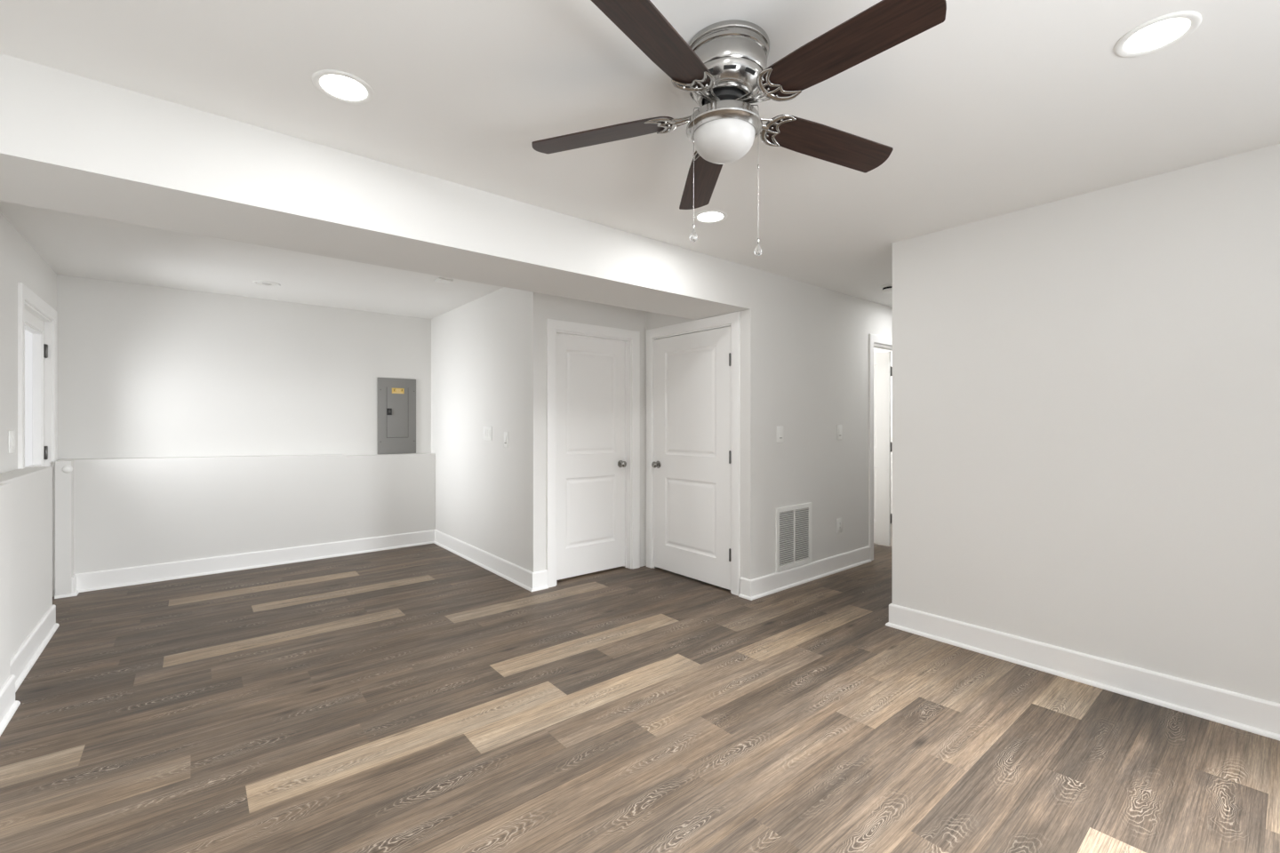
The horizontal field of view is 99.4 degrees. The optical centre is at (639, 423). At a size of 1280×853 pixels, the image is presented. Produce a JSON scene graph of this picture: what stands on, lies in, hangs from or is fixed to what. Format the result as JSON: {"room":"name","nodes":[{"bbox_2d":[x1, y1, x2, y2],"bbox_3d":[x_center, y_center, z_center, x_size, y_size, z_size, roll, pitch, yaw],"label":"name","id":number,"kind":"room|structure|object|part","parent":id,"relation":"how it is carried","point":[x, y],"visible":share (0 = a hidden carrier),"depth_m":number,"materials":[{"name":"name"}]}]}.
{"room":"finished basement","nodes":[
{"label":"finished basement","id":0,"kind":"room"},
{"bbox_2d":[0,483,9,688],"bbox_3d":[-1.261,0.779,0.399,0.163,1.012,5.220,0,0,-40],"label":"wall","id":1,"kind":"structure","parent":0,"point":[4,488],"depth_m":2.39,"materials":[{"name":"paint"}]},
{"bbox_2d":[0,212,56,473],"bbox_3d":[-2.170,0.072,1.256,0.150,2.425,7.700,0,0,-40],"label":"wall","id":2,"kind":"structure","parent":0,"point":[20,262],"depth_m":3.10,"materials":[{"name":"paint"}]},
{"bbox_2d":[8,430,15,453],"bbox_3d":[-3.594,0.107,3.108,0.010,0.128,0.128,0,0,-40],"label":"light switch","id":3,"kind":"object","parent":2,"relation":"attached to","point":[12,441],"visible":1,"depth_m":3.08,"materials":[{"name":"white plastic"}]},
{"bbox_2d":[17,282,56,597],"bbox_3d":[-4.098,0.224,3.606,0.169,2.123,1.090,0,0,-40],"label":"door","id":4,"kind":"structure","parent":2,"relation":"in","point":[36,332],"depth_m":3.83,"materials":[{"name":"paint"}]},
{"bbox_3d":[-4.106,-0.167,3.606,0.006,0.970,0.590,0,0,-40],"label":"pane","id":5,"kind":"part","parent":4,"relation":"part of","materials":[{"name":"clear glass"}]},
{"bbox_3d":[-4.083,-0.167,3.626,0.048,1.010,0.630,0,0,-40],"label":"lite frame","id":6,"kind":"part","parent":4,"relation":"part of","materials":[{"name":"paint"}]},
{"bbox_2d":[0,460,73,659],"bbox_3d":[-3.632,0.779,3.240,0.120,1.012,2.180,0,0,-40],"label":"wall","id":7,"kind":"structure","parent":0,"point":[30,488],"depth_m":3.10,"materials":[{"name":"paint"}]},
{"bbox_2d":[0,604,59,736],"bbox_3d":[-1.608,1.215,0.938,0.073,0.140,6.493,0,0,-40],"label":"baseboard","id":8,"kind":"structure","parent":7,"relation":"attached to","point":[24,659],"depth_m":2.76,"materials":[{"name":"paint"}]},
{"bbox_2d":[62,465,72,472],"bbox_3d":[-4.226,0.342,4.004,0.057,0.057,0.025,0,0,-40],"label":"bumper cover","id":9,"kind":"object","parent":7,"relation":"attached to","point":[67,468],"visible":1,"depth_m":4.00,"materials":[{"name":"white plastic"}]},
{"bbox_2d":[56,274,431,460],"bbox_3d":[-1.178,0.072,6.968,8.950,2.425,0.150,0,0,-40],"label":"wall","id":10,"kind":"structure","parent":0,"point":[143,371],"depth_m":4.79,"materials":[{"name":"paint"}]},
{"bbox_2d":[376,377,415,454],"bbox_3d":[-2.556,-0.073,5.716,0.385,0.793,0.028,0,0,-40],"label":"electrical panel","id":11,"kind":"object","parent":10,"relation":"attached to","point":[396,397],"visible":1,"depth_m":5.71,"materials":[{"name":"grey metal"}]},
{"bbox_3d":[-2.553,-0.112,5.716,0.210,0.526,0.003,0,0,-40],"label":"panel door","id":12,"kind":"part","parent":11,"relation":"part of","materials":[{"name":"grey metal"}]},
{"bbox_2d":[56,453,435,574],"bbox_3d":[-3.325,0.781,5.003,2.798,1.008,0.150,0,0,-40],"label":"wall","id":13,"kind":"structure","parent":0,"point":[129,512],"depth_m":4.74,"materials":[{"name":"paint"}]},
{"bbox_2d":[54,529,548,599],"bbox_3d":[-2.533,1.215,4.135,2.911,0.140,2.196,0,0,-40],"label":"baseboard","id":14,"kind":"structure","parent":13,"relation":"attached to","point":[529,580],"depth_m":4.70,"materials":[{"name":"paint"}]},
{"bbox_2d":[431,287,546,572],"bbox_3d":[-1.510,0.072,5.096,0.120,2.425,2.316,0,0,-40],"label":"wall","id":15,"kind":"structure","parent":0,"point":[489,351],"depth_m":4.68,"materials":[{"name":"paint"}]},
{"bbox_2d":[483,426,491,440],"bbox_3d":[-1.352,0.092,4.802,0.010,0.128,0.174,0,0,-40],"label":"light switch","id":16,"kind":"object","parent":15,"relation":"attached to","point":[487,430],"visible":1,"depth_m":4.79,"materials":[{"name":"white plastic"}]},
{"bbox_2d":[504,432,508,447],"bbox_3d":[-1.117,0.140,4.517,0.010,0.128,0.082,0,0,-40],"label":"light switch","id":17,"kind":"object","parent":15,"relation":"attached to","point":[506,434],"visible":1,"depth_m":4.50,"materials":[{"name":"white plastic"}]},
{"bbox_2d":[546,294,645,568],"bbox_3d":[-0.330,0.072,4.646,1.128,2.425,0.120,0,0,-40],"label":"wall","id":18,"kind":"structure","parent":0,"point":[562,308],"depth_m":4.71,"materials":[{"name":"paint"}]},
{"bbox_2d":[546,318,639,587],"bbox_3d":[-0.419,0.235,4.591,0.931,2.099,0.185,0,0,-40],"label":"door","id":19,"kind":"structure","parent":18,"relation":"in","point":[588,377],"depth_m":4.58,"materials":[{"name":"paint"}]},
{"bbox_3d":[-0.151,0.360,4.759,0.064,0.064,0.066,0,0,-40],"label":"knob","id":20,"kind":"part","parent":19,"relation":"part of","materials":[{"name":"silver metal"}]},
{"bbox_2d":[0,523,1279,852],"bbox_3d":[1.236,1.345,4.001,9.000,0.120,7.800,0,0,-40],"label":"floor","id":21,"kind":"structure","parent":0,"point":[421,699],"depth_m":2.22,"materials":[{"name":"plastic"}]},
{"bbox_2d":[0,0,1279,319],"bbox_3d":[1.236,-1.190,4.001,9.000,0.100,7.800,0,0,-40],"label":"ceiling","id":22,"kind":"structure","parent":0,"point":[997,108],"depth_m":1.94,"materials":[{"name":"paint"}]},
{"bbox_2d":[252,280,280,287],"bbox_3d":[-3.050,-1.137,4.435,0.188,0.006,0.188,0,0,-40],"label":"recessed light","id":23,"kind":"object","parent":22,"relation":"in","point":[259,283],"visible":1,"depth_m":4.44,"materials":[{"name":"white plastic"}]},
{"bbox_2d":[311,69,374,104],"bbox_3d":[-1.006,-1.137,1.843,0.188,0.006,0.188,0,0,-40],"label":"recessed light","id":24,"kind":"object","parent":22,"relation":"in","point":[341,86],"visible":1,"depth_m":1.84,"materials":[{"name":"white plastic"}]},
{"bbox_2d":[0,53,750,319],"bbox_3d":[-0.889,-0.986,2.921,3.946,0.308,0.547,0,0,-40],"label":"ceiling beam","id":25,"kind":"structure","parent":22,"relation":"attached to","point":[69,142],"depth_m":2.25,"materials":[{"name":"paint"}]},
{"bbox_2d":[434,277,452,283],"bbox_3d":[-1.567,-1.134,4.327,0.110,0.012,0.110,0,0,-40],"label":"ceiling plate","id":26,"kind":"object","parent":22,"relation":"attached to","point":[438,280],"visible":1,"depth_m":4.32,"materials":[{"name":"white plastic"}]},
{"bbox_2d":[694,209,727,223],"bbox_3d":[0.389,-1.137,2.998,0.188,0.006,0.188,0,0,-40],"label":"recessed light","id":27,"kind":"object","parent":22,"relation":"in","point":[712,216],"visible":0.95,"depth_m":2.99,"materials":[{"name":"white plastic"}]},
{"bbox_2d":[531,0,946,255],"bbox_3d":[0.288,-0.812,1.618,1.222,0.655,1.175,0,0,-40],"label":"ceiling fan","id":28,"kind":"object","parent":22,"relation":"hanging from","point":[724,68],"visible":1,"depth_m":1.55,"materials":[{"name":"brown wood"}]},
{"bbox_3d":[-0.121,-0.932,1.759,0.482,0.006,0.127,-3,10,15],"label":"blade","id":29,"kind":"part","parent":28,"relation":"part of","materials":[{"name":"brown wood"}]},
{"bbox_3d":[0.043,-0.938,1.330,0.127,0.006,0.482,14,10,32],"label":"blade","id":30,"kind":"part","parent":28,"relation":"part of","materials":[{"name":"brown wood"}]},
{"bbox_3d":[0.184,-0.757,1.611,0.073,0.378,0.007,0,0,-36],"label":"pull chain","id":31,"kind":"part","parent":28,"relation":"part of","materials":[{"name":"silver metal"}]},
{"bbox_3d":[0.236,-0.922,2.047,0.127,0.006,0.482,-11,-4,-4],"label":"blade","id":32,"kind":"part","parent":28,"relation":"part of","materials":[{"name":"brown wood"}]},
{"bbox_3d":[0.256,-0.849,1.658,0.187,0.083,0.187,0,0,-40],"label":"lamp shade","id":33,"kind":"part","parent":28,"relation":"part of","materials":[{"name":"white glass"}]},
{"bbox_3d":[0.621,-0.923,1.797,0.482,0.006,0.127,5,-15,-21],"label":"blade","id":34,"kind":"part","parent":28,"relation":"part of","materials":[{"name":"brown wood"}]},
{"bbox_3d":[0.502,-0.932,1.354,0.127,0.006,0.482,17,-8,-38],"label":"blade","id":35,"kind":"part","parent":28,"relation":"part of","materials":[{"name":"brown wood"}]},
{"bbox_2d":[880,283,892,293],"bbox_3d":[2.079,-1.113,4.502,0.164,0.055,0.164,0,0,-40],"label":"smoke detector","id":36,"kind":"object","parent":22,"relation":"attached to","point":[887,288],"visible":0.61,"depth_m":4.46,"materials":[{"name":"white plastic"}]},
{"bbox_2d":[1113,10,1201,57],"bbox_3d":[1.517,-1.137,1.595,0.188,0.006,0.188,0,0,-40],"label":"recessed light","id":37,"kind":"object","parent":22,"relation":"in","point":[1158,34],"visible":1,"depth_m":1.59,"materials":[{"name":"white plastic"}]},
{"bbox_2d":[645,311,731,566],"bbox_3d":[0.437,0.072,4.508,0.120,2.425,1.069,0,0,-40],"label":"wall","id":38,"kind":"structure","parent":0,"point":[652,320],"depth_m":4.80,"materials":[{"name":"paint"}]},
{"bbox_2d":[646,311,740,596],"bbox_3d":[0.426,0.228,4.470,0.187,2.114,1.070,0,0,-40],"label":"door","id":39,"kind":"structure","parent":38,"relation":"in","point":[693,378],"depth_m":4.41,"materials":[{"name":"paint"}]},
{"bbox_3d":[0.137,0.363,4.726,0.066,0.064,0.064,0,0,-40],"label":"knob","id":40,"kind":"part","parent":39,"relation":"part of","materials":[{"name":"silver metal"}]},
{"bbox_2d":[739,267,892,579],"bbox_3d":[2.641,0.072,5.556,4.854,2.425,0.120,0,0,-40],"label":"wall","id":41,"kind":"structure","parent":0,"point":[804,346],"depth_m":4.43,"materials":[{"name":"paint"}]},
{"bbox_2d":[776,425,783,442],"bbox_3d":[1.082,0.088,4.185,0.082,0.128,0.010,0,0,-40],"label":"light switch","id":42,"kind":"object","parent":41,"relation":"attached to","point":[780,429],"visible":1,"depth_m":4.18,"materials":[{"name":"white plastic"}]},
{"bbox_2d":[776,503,812,572],"bbox_3d":[1.224,0.897,4.300,0.474,0.488,0.014,0,0,-40],"label":"air vent","id":43,"kind":"object","parent":41,"relation":"in","point":[794,524],"visible":1,"depth_m":4.29,"materials":[{"name":"white plastic"}]},
{"bbox_2d":[738,545,871,600],"bbox_3d":[1.438,1.215,4.521,1.741,0.140,0.115,0,0,-40],"label":"baseboard","id":44,"kind":"structure","parent":41,"relation":"attached to","point":[761,587],"depth_m":4.34,"materials":[{"name":"paint"}]},
{"bbox_2d":[836,518,841,533],"bbox_3d":[1.739,0.893,4.728,0.082,0.128,0.009,0,0,-40],"label":"wall outlet","id":45,"kind":"object","parent":41,"relation":"attached to","point":[838,520],"visible":1,"depth_m":4.72,"materials":[{"name":"white plastic"}]},
{"bbox_2d":[836,424,842,439],"bbox_3d":[1.741,0.081,4.729,0.082,0.128,0.010,0,0,-40],"label":"light switch","id":46,"kind":"object","parent":41,"relation":"attached to","point":[839,428],"visible":1,"depth_m":4.72,"materials":[{"name":"white plastic"}]},
{"bbox_2d":[868,333,892,560],"bbox_3d":[2.211,0.227,5.596,0.810,2.116,0.766,0,0,-40],"label":"door","id":47,"kind":"structure","parent":41,"relation":"in","point":[880,369],"depth_m":5.61,"materials":[{"name":"paint"}]},
{"bbox_2d":[873,347,892,513],"bbox_3d":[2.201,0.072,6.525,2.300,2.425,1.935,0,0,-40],"label":"door frame","id":48,"kind":"structure","parent":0,"point":[876,350],"depth_m":6.94,"materials":[{"name":"paint"}]},
{"bbox_2d":[892,143,1279,703],"bbox_3d":[2.641,0.072,2.267,0.120,2.425,3.136,0,0,-40],"label":"wall","id":49,"kind":"structure","parent":0,"point":[1086,387],"depth_m":2.63,"materials":[{"name":"paint"}]},
{"bbox_2d":[885,603,1279,741],"bbox_3d":[4.186,1.215,3.561,4.210,0.140,3.166,0,0,-40],"label":"baseboard","id":50,"kind":"structure","parent":49,"relation":"attached to","point":[1259,716],"depth_m":2.62,"materials":[{"name":"paint"}]}
]}

